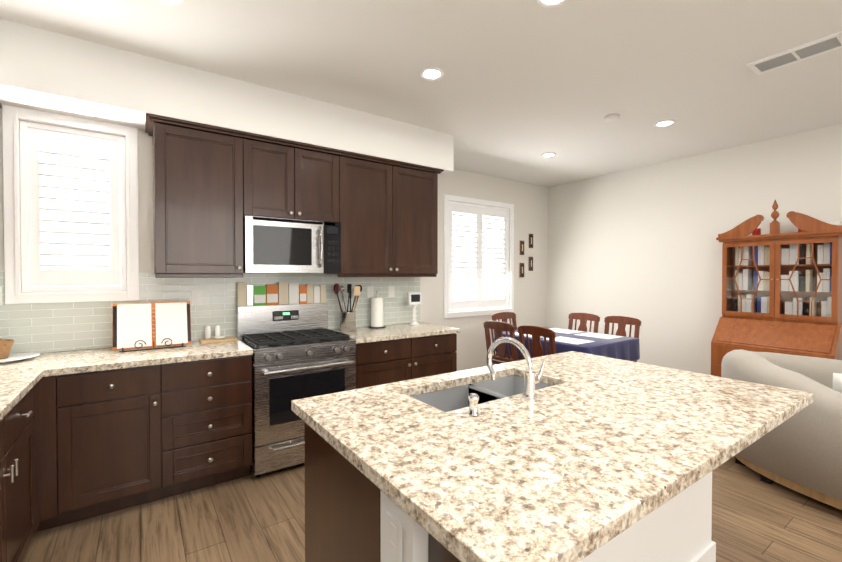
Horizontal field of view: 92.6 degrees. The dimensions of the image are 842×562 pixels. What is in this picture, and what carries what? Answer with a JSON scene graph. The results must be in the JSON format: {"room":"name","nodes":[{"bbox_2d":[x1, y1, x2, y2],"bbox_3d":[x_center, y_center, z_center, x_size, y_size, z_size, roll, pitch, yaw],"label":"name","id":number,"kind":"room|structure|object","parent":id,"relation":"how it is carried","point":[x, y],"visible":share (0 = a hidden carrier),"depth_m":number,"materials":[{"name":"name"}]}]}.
{"room":"kitchen","nodes":[
{"label":"kitchen","id":0,"kind":"room"},
{"bbox_2d":[0,108,421,352],"bbox_3d":[-1.482,-0.047,3.360,3.570,2.840,0.100,-1,1,-35],"label":"wall","id":1,"kind":"structure","parent":0,"point":[145,202],"depth_m":2.92,"materials":[{"name":"white paint"}]},
{"bbox_2d":[2,105,138,303],"bbox_3d":[-2.329,-0.476,2.720,0.685,1.235,0.100,-1,1,-35],"label":"window shutter","id":2,"kind":"object","parent":1,"relation":"attached to","point":[94,285],"visible":1,"depth_m":2.68,"materials":[{"name":"white wood"}]},
{"bbox_2d":[149,114,252,276],"bbox_3d":[-1.616,-0.574,2.985,0.610,1.042,0.346,-1,1,-35],"label":"upper cabinet","id":3,"kind":"object","parent":1,"relation":"attached to","point":[213,186],"depth_m":2.83,"materials":[{"name":"brown wood"}]},
{"bbox_2d":[0,272,419,352],"bbox_3d":[-1.463,0.195,3.310,3.540,0.523,0.008,-1,1,-35],"label":"tile backsplash","id":4,"kind":"structure","parent":1,"relation":"attached to","point":[45,327],"depth_m":3.09,"materials":[{"name":"white tile"}]},
{"bbox_2d":[0,287,1,305],"bbox_3d":[-2.636,0.095,2.482,0.072,0.116,0.006,-1,1,-35],"label":"electrical outlet plate","id":5,"kind":"object","parent":4,"relation":"attached to","point":[0,296],"visible":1,"depth_m":2.50,"materials":[{"name":"white plastic"}]},
{"bbox_2d":[191,290,201,305],"bbox_3d":[-1.734,0.131,3.111,0.072,0.116,0.006,-1,1,-35],"label":"electrical outlet plate","id":6,"kind":"object","parent":4,"relation":"attached to","point":[196,297],"visible":1,"depth_m":3.11,"materials":[{"name":"white plastic"}]},
{"bbox_2d":[367,286,373,297],"bbox_3d":[-0.498,0.110,3.971,0.072,0.116,0.007,-1,1,-35],"label":"electrical outlet plate","id":7,"kind":"object","parent":4,"relation":"attached to","point":[370,291],"visible":0.94,"depth_m":3.97,"materials":[{"name":"white plastic"}]},
{"bbox_2d":[388,286,394,296],"bbox_3d":[-0.302,0.108,4.108,0.072,0.116,0.006,-1,1,-35],"label":"electrical outlet plate","id":8,"kind":"object","parent":4,"relation":"attached to","point":[391,292],"visible":1,"depth_m":4.11,"materials":[{"name":"white plastic"}]},
{"bbox_2d":[253,133,340,222],"bbox_3d":[-1.103,-0.797,3.340,0.760,0.606,0.346,-1,1,-35],"label":"upper cabinet","id":9,"kind":"object","parent":1,"relation":"attached to","point":[292,179],"depth_m":3.20,"materials":[{"name":"brown wood"}]},
{"bbox_2d":[243,216,340,273],"bbox_3d":[-1.074,-0.276,3.304,0.754,0.425,0.444,-1,1,-35],"label":"microwave","id":10,"kind":"object","parent":9,"relation":"attached to","point":[276,245],"visible":0.98,"depth_m":3.15,"materials":[{"name":"silver metal"}]},
{"bbox_2d":[325,150,440,276],"bbox_3d":[-0.386,-0.585,3.842,1.111,1.042,0.346,-1,1,-35],"label":"upper cabinet","id":11,"kind":"object","parent":1,"relation":"attached to","point":[389,208],"depth_m":3.69,"materials":[{"name":"brown wood"}]},
{"bbox_2d":[0,18,453,175],"bbox_3d":[-0.475,-1.266,2.003,3.690,0.365,3.250,-1,1,-35],"label":"soffit","id":12,"kind":"structure","parent":0,"point":[42,70],"depth_m":2.71,"materials":[{"name":"white paint"}]},
{"bbox_2d":[0,0,841,186],"bbox_3d":[1.520,-1.493,1.567,6.670,0.100,7.660,-1,1,-35],"label":"ceiling","id":13,"kind":"structure","parent":0,"point":[517,90],"depth_m":2.69,"materials":[{"name":"white paint"}]},
{"bbox_2d":[157,0,184,4],"bbox_3d":[-1.284,-1.443,2.016,0.176,0.011,0.176,-1,1,-35],"label":"recessed light","id":14,"kind":"object","parent":13,"relation":"in","point":[173,2],"visible":0.92,"depth_m":2.08,"materials":[{"name":"white"}]},
{"bbox_2d":[419,67,443,80],"bbox_3d":[0.075,-1.454,2.828,0.176,0.011,0.176,-1,1,-35],"label":"recessed light","id":15,"kind":"object","parent":13,"relation":"in","point":[431,73],"visible":1,"depth_m":2.82,"materials":[{"name":"white"}]},
{"bbox_2d":[541,153,555,157],"bbox_3d":[1.501,-1.480,4.735,0.176,0.011,0.176,-1,1,-35],"label":"recessed light","id":16,"kind":"object","parent":13,"relation":"in","point":[546,155],"visible":1,"depth_m":4.74,"materials":[{"name":"white"}]},
{"bbox_2d":[536,0,567,7],"bbox_3d":[0.674,-1.443,2.039,0.176,0.011,0.176,-1,1,-35],"label":"recessed light","id":17,"kind":"object","parent":13,"relation":"in","point":[549,3],"visible":0.96,"depth_m":2.09,"materials":[{"name":"white"}]},
{"bbox_2d":[604,114,619,122],"bbox_3d":[1.707,-1.452,3.599,0.124,0.035,0.124,-1,1,-35],"label":"smoke detector","id":18,"kind":"object","parent":13,"relation":"attached to","point":[610,118],"visible":1,"depth_m":3.57,"materials":[{"name":"white plastic"}]},
{"bbox_2d":[654,120,675,127],"bbox_3d":[2.273,-1.466,3.749,0.176,0.011,0.176,-1,1,-35],"label":"recessed light","id":19,"kind":"object","parent":13,"relation":"in","point":[663,123],"visible":0.98,"depth_m":3.75,"materials":[{"name":"white"}]},
{"bbox_2d":[746,31,841,74],"bbox_3d":[2.405,-1.449,2.580,0.220,0.013,0.450,-1,1,-35],"label":"ceiling vent","id":20,"kind":"object","parent":13,"relation":"in","point":[820,46],"visible":0.98,"depth_m":2.56,"materials":[{"name":"white metal"}]},
{"bbox_2d":[22,456,841,561],"bbox_3d":[1.520,1.447,1.607,6.670,0.100,7.660,-1,1,-35],"label":"floor","id":21,"kind":"structure","parent":0,"point":[251,517],"depth_m":2.27,"materials":[{"name":"brown wood"}]},
{"bbox_2d":[0,375,59,561],"bbox_3d":[-1.914,0.961,1.482,0.694,0.876,1.292,-1,1,-35],"label":"base cabinet","id":22,"kind":"object","parent":21,"relation":"on","point":[30,432],"depth_m":1.99,"materials":[{"name":"brown wood"}]},
{"bbox_2d":[0,352,55,420],"bbox_3d":[-1.717,0.507,1.161,0.660,0.038,3.248,-1,1,-35],"label":"countertop","id":23,"kind":"structure","parent":22,"relation":"on","point":[20,380],"depth_m":2.01,"materials":[{"name":"stone"}]},
{"bbox_2d":[0,338,39,362],"bbox_3d":[-2.458,0.406,2.370,0.310,0.129,0.310,-1,1,-35],"label":"plate","id":24,"kind":"object","parent":23,"relation":"on","point":[6,355],"visible":1,"depth_m":2.40,"materials":[{"name":"white ceramic"}]},
{"bbox_2d":[72,364,163,521],"bbox_3d":[-1.968,0.946,2.590,0.478,0.876,0.627,-1,1,-35],"label":"base cabinet","id":25,"kind":"object","parent":21,"relation":"on","point":[76,447],"depth_m":2.36,"materials":[{"name":"brown wood"}]},
{"bbox_2d":[164,355,251,497],"bbox_3d":[-1.579,0.942,2.860,0.591,0.876,0.627,-1,1,-35],"label":"base cabinet","id":26,"kind":"object","parent":21,"relation":"on","point":[208,403],"depth_m":2.62,"materials":[{"name":"brown wood"}]},
{"bbox_2d":[44,340,252,375],"bbox_3d":[-1.759,0.486,2.713,1.045,0.038,0.652,-1,1,-35],"label":"countertop","id":27,"kind":"structure","parent":26,"relation":"on","point":[99,359],"depth_m":2.53,"materials":[{"name":"stone"}]},
{"bbox_2d":[112,301,191,351],"bbox_3d":[-1.881,0.307,2.827,0.450,0.314,0.244,-1,1,-35],"label":"cookbook stand","id":28,"kind":"object","parent":27,"relation":"on","point":[145,325],"visible":1,"depth_m":2.75,"materials":[{"name":"white paper"}]},
{"bbox_2d":[199,325,237,343],"bbox_3d":[-1.559,0.403,3.091,0.250,0.116,0.157,-1,1,-35],"label":"cutting board","id":29,"kind":"object","parent":27,"relation":"on","point":[218,337],"visible":1,"depth_m":3.08,"materials":[{"name":"brown wood"}]},
{"bbox_2d":[236,303,355,476],"bbox_3d":[-0.989,0.790,3.197,0.754,1.169,0.708,-1,1,-35],"label":"range","id":30,"kind":"object","parent":21,"relation":"on","point":[301,351],"visible":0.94,"depth_m":2.94,"materials":[{"name":"silver metal"}]},
{"bbox_2d":[237,282,325,305],"bbox_3d":[-1.174,0.105,3.447,0.736,0.190,0.042,-1,1,-35],"label":"packets","id":31,"kind":"object","parent":30,"relation":"on","point":[280,293],"visible":0.98,"depth_m":3.41,"materials":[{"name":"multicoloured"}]},
{"bbox_2d":[354,333,456,388],"bbox_3d":[-0.273,0.930,3.770,1.061,0.876,0.627,-1,1,-35],"label":"base cabinet","id":32,"kind":"object","parent":21,"relation":"on","point":[389,361],"depth_m":3.48,"materials":[{"name":"brown wood"}]},
{"bbox_2d":[332,322,459,343],"bbox_3d":[-0.257,0.471,3.762,1.087,0.038,0.648,-1,1,-35],"label":"countertop","id":33,"kind":"structure","parent":32,"relation":"on","point":[396,331],"depth_m":3.62,"materials":[{"name":"stone"}]},
{"bbox_2d":[334,283,361,330],"bbox_3d":[-0.668,0.236,3.685,0.257,0.432,0.263,-1,1,-35],"label":"utensil crock","id":34,"kind":"object","parent":33,"relation":"on","point":[347,320],"visible":1,"depth_m":3.63,"materials":[{"name":"beige ceramic"}]},
{"bbox_2d":[368,291,385,328],"bbox_3d":[-0.425,0.271,3.893,0.170,0.357,0.170,-1,1,-35],"label":"paper towel holder","id":35,"kind":"object","parent":33,"relation":"on","point":[377,312],"visible":1,"depth_m":3.84,"materials":[{"name":"white paper"}]},
{"bbox_2d":[407,292,421,324],"bbox_3d":[-0.067,0.282,4.106,0.150,0.330,0.100,-1,1,-35],"label":"display","id":36,"kind":"object","parent":33,"relation":"on","point":[414,299],"visible":1,"depth_m":4.09,"materials":[{"name":"white plastic"}]},
{"bbox_2d":[483,321,520,364],"bbox_3d":[0.993,0.890,4.340,0.483,0.942,0.450,-1,1,-35],"label":"chair","id":37,"kind":"object","parent":21,"relation":"on","point":[499,327],"visible":0.27,"depth_m":4.22,"materials":[{"name":"brown wood"}]},
{"bbox_2d":[492,312,520,357],"bbox_3d":[1.214,0.880,5.093,0.450,0.942,0.483,-1,1,-35],"label":"chair","id":38,"kind":"object","parent":21,"relation":"on","point":[504,316],"visible":0.27,"depth_m":5.25,"materials":[{"name":"brown wood"}]},
{"bbox_2d":[302,419,715,561],"bbox_3d":[0.541,0.956,1.710,1.798,0.878,1.017,-1,1,-35],"label":"kitchen island","id":39,"kind":"object","parent":21,"relation":"on","point":[346,518],"depth_m":1.45,"materials":[{"name":"wood"}]},
{"bbox_2d":[387,512,401,561],"bbox_3d":[-0.069,0.662,1.026,0.007,0.115,0.070,-1,1,-35],"label":"outlet","id":40,"kind":"object","parent":39,"relation":"attached to","point":[394,539],"visible":1,"depth_m":1.02,"materials":[{"name":"white plastic"}]},
{"bbox_2d":[291,351,812,561],"bbox_3d":[0.574,0.496,1.657,1.850,0.040,1.164,-1,1,-35],"label":"island countertop","id":41,"kind":"structure","parent":39,"relation":"on","point":[558,475],"depth_m":1.19,"materials":[{"name":"beige stone"}]},
{"bbox_2d":[468,393,478,416],"bbox_3d":[0.188,0.442,1.440,0.042,0.072,0.042,-1,1,-35],"label":"soap dispenser","id":42,"kind":"object","parent":41,"relation":"on","point":[473,398],"visible":1,"depth_m":1.43,"materials":[{"name":"silver metal"}]},
{"bbox_2d":[411,375,551,411],"bbox_3d":[0.296,0.622,1.822,0.748,0.214,0.348,-1,1,-35],"label":"sink basin","id":43,"kind":"object","parent":41,"relation":"in","point":[450,399],"visible":0.04,"depth_m":1.96,"materials":[{"name":"silver metal"}]},
{"bbox_2d":[486,337,544,399],"bbox_3d":[0.406,0.357,1.736,0.115,0.234,0.258,-1,1,-35],"label":"kitchen faucet","id":44,"kind":"object","parent":41,"relation":"on","point":[531,380],"visible":1,"depth_m":1.65,"materials":[{"name":"silver metal"}]},
{"bbox_2d":[517,325,555,359],"bbox_3d":[1.267,0.895,3.946,0.483,0.942,0.450,-1,1,-35],"label":"chair","id":45,"kind":"object","parent":21,"relation":"on","point":[536,332],"visible":0.23,"depth_m":3.81,"materials":[{"name":"brown wood"}]},
{"bbox_2d":[568,313,599,332],"bbox_3d":[1.899,0.881,5.020,0.483,0.942,0.450,-1,1,-35],"label":"chair","id":46,"kind":"object","parent":21,"relation":"on","point":[583,318],"visible":0.21,"depth_m":5.12,"materials":[{"name":"brown wood"}]},
{"bbox_2d":[604,316,640,361],"bbox_3d":[2.185,0.886,4.610,0.483,0.942,0.450,-1,1,-35],"label":"chair","id":47,"kind":"object","parent":21,"relation":"on","point":[622,321],"visible":0.21,"depth_m":4.71,"materials":[{"name":"brown wood"}]},
{"bbox_2d":[711,200,841,376],"bbox_3d":[3.495,0.279,3.979,0.486,2.170,0.970,-1,1,-35],"label":"hutch","id":48,"kind":"object","parent":21,"relation":"on","point":[781,293],"visible":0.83,"depth_m":3.94,"materials":[{"name":"brown wood"}]},
{"bbox_2d":[752,228,760,234],"bbox_3d":[3.509,-0.508,4.208,0.069,0.080,0.069,1,1,43],"label":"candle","id":49,"kind":"object","parent":48,"relation":"on","point":[757,231],"depth_m":4.18,"materials":[{"name":"red wax"}]},
{"bbox_2d":[826,221,841,224],"bbox_3d":[3.831,-0.507,3.781,0.100,0.089,0.170,-1,1,-35],"label":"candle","id":50,"kind":"object","parent":48,"relation":"on","point":[835,222],"depth_m":3.71,"materials":[{"name":"wax"}]},
{"bbox_2d":[721,349,841,509],"bbox_3d":[3.161,0.958,2.231,1.254,0.860,2.500,-1,1,-35],"label":"sofa","id":51,"kind":"object","parent":21,"relation":"on","point":[800,451],"visible":0.75,"depth_m":2.54,"materials":[{"name":"fabric"}]},
{"bbox_2d":[832,373,841,392],"bbox_3d":[2.829,0.758,2.473,0.420,0.328,0.170,1,1,43],"label":"pillow","id":52,"kind":"object","parent":51,"relation":"on","point":[837,381],"visible":0.38,"depth_m":2.56,"materials":[{"name":"fabric"}]},
{"bbox_3d":[1.585,0.983,4.473,0.920,0.750,1.140,-1,1,-35],"label":"dining table","id":53,"kind":"object","parent":21,"relation":"on","visible":0},
{"bbox_2d":[494,327,639,360],"bbox_3d":[1.585,0.708,4.469,1.042,0.210,1.261,-1,1,-35],"label":"tablecloth","id":54,"kind":"object","parent":53,"relation":"on","point":[625,348],"visible":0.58,"depth_m":4.07,"materials":[{"name":"blue fabric"}]},
{"bbox_2d":[508,328,582,337],"bbox_3d":[1.425,0.597,4.698,0.840,0.003,0.500,-1,1,-35],"label":"placemat","id":55,"kind":"object","parent":54,"relation":"on","point":[558,330],"depth_m":4.74,"materials":[{"name":"white fabric"}]},
{"bbox_2d":[546,336,594,343],"bbox_3d":[1.506,0.605,4.109,0.300,0.003,0.400,-1,1,-35],"label":"placemat","id":56,"kind":"object","parent":54,"relation":"on","point":[575,340],"depth_m":4.08,"materials":[{"name":"white fabric"}]},
{"bbox_2d":[574,332,622,338],"bbox_3d":[1.949,0.600,4.417,0.300,0.003,0.400,-1,1,-35],"label":"placemat","id":57,"kind":"object","parent":54,"relation":"on","point":[596,335],"depth_m":4.42,"materials":[{"name":"white fabric"}]},
{"bbox_2d":[422,169,547,370],"bbox_3d":[0.824,-0.079,5.709,2.900,2.840,0.100,-1,1,-35],"label":"wall","id":58,"kind":"structure","parent":0,"point":[529,201],"depth_m":5.91,"materials":[{"name":"white paint"}]},
{"bbox_2d":[444,194,513,317],"bbox_3d":[0.826,-0.329,5.663,1.315,1.620,0.100,-1,1,-35],"label":"window shutter","id":59,"kind":"object","parent":58,"relation":"attached to","point":[480,305],"visible":0.96,"depth_m":5.64,"materials":[{"name":"white wood"}]},
{"bbox_2d":[520,240,523,254],"bbox_3d":[1.540,-0.505,6.127,0.090,0.220,0.018,-1,1,-35],"label":"picture frame","id":60,"kind":"object","parent":58,"relation":"attached to","point":[521,247],"visible":1,"depth_m":6.11,"materials":[{"name":"brown wood"}]},
{"bbox_2d":[520,263,523,276],"bbox_3d":[1.540,-0.165,6.132,0.090,0.220,0.018,-1,1,-35],"label":"picture frame","id":61,"kind":"object","parent":58,"relation":"attached to","point":[521,269],"visible":1,"depth_m":6.12,"materials":[{"name":"brown wood"}]},
{"bbox_2d":[529,234,532,247],"bbox_3d":[1.709,-0.622,6.243,0.090,0.220,0.018,-1,1,-35],"label":"picture frame","id":62,"kind":"object","parent":58,"relation":"attached to","point":[530,240],"visible":1,"depth_m":6.23,"materials":[{"name":"brown wood"}]},
{"bbox_2d":[529,257,532,270],"bbox_3d":[1.709,-0.267,6.247,0.090,0.220,0.018,-1,1,-35],"label":"picture frame","id":63,"kind":"object","parent":58,"relation":"attached to","point":[530,263],"visible":1,"depth_m":6.24,"materials":[{"name":"brown wood"}]},
{"bbox_2d":[547,124,841,374],"bbox_3d":[4.215,-0.049,3.464,0.100,2.840,7.660,-1,1,-35],"label":"wall","id":64,"kind":"structure","parent":0,"point":[643,245],"depth_m":4.96,"materials":[{"name":"white paint"}]},
{"label":"outside","id":65,"kind":"structure","parent":0,"visible":0},
{"bbox_2d":[30,140,502,300],"bbox_3d":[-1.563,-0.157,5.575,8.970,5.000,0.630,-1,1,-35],"label":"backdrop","id":66,"kind":"structure","parent":65,"point":[72,182],"depth_m":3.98,"materials":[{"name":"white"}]}
]}

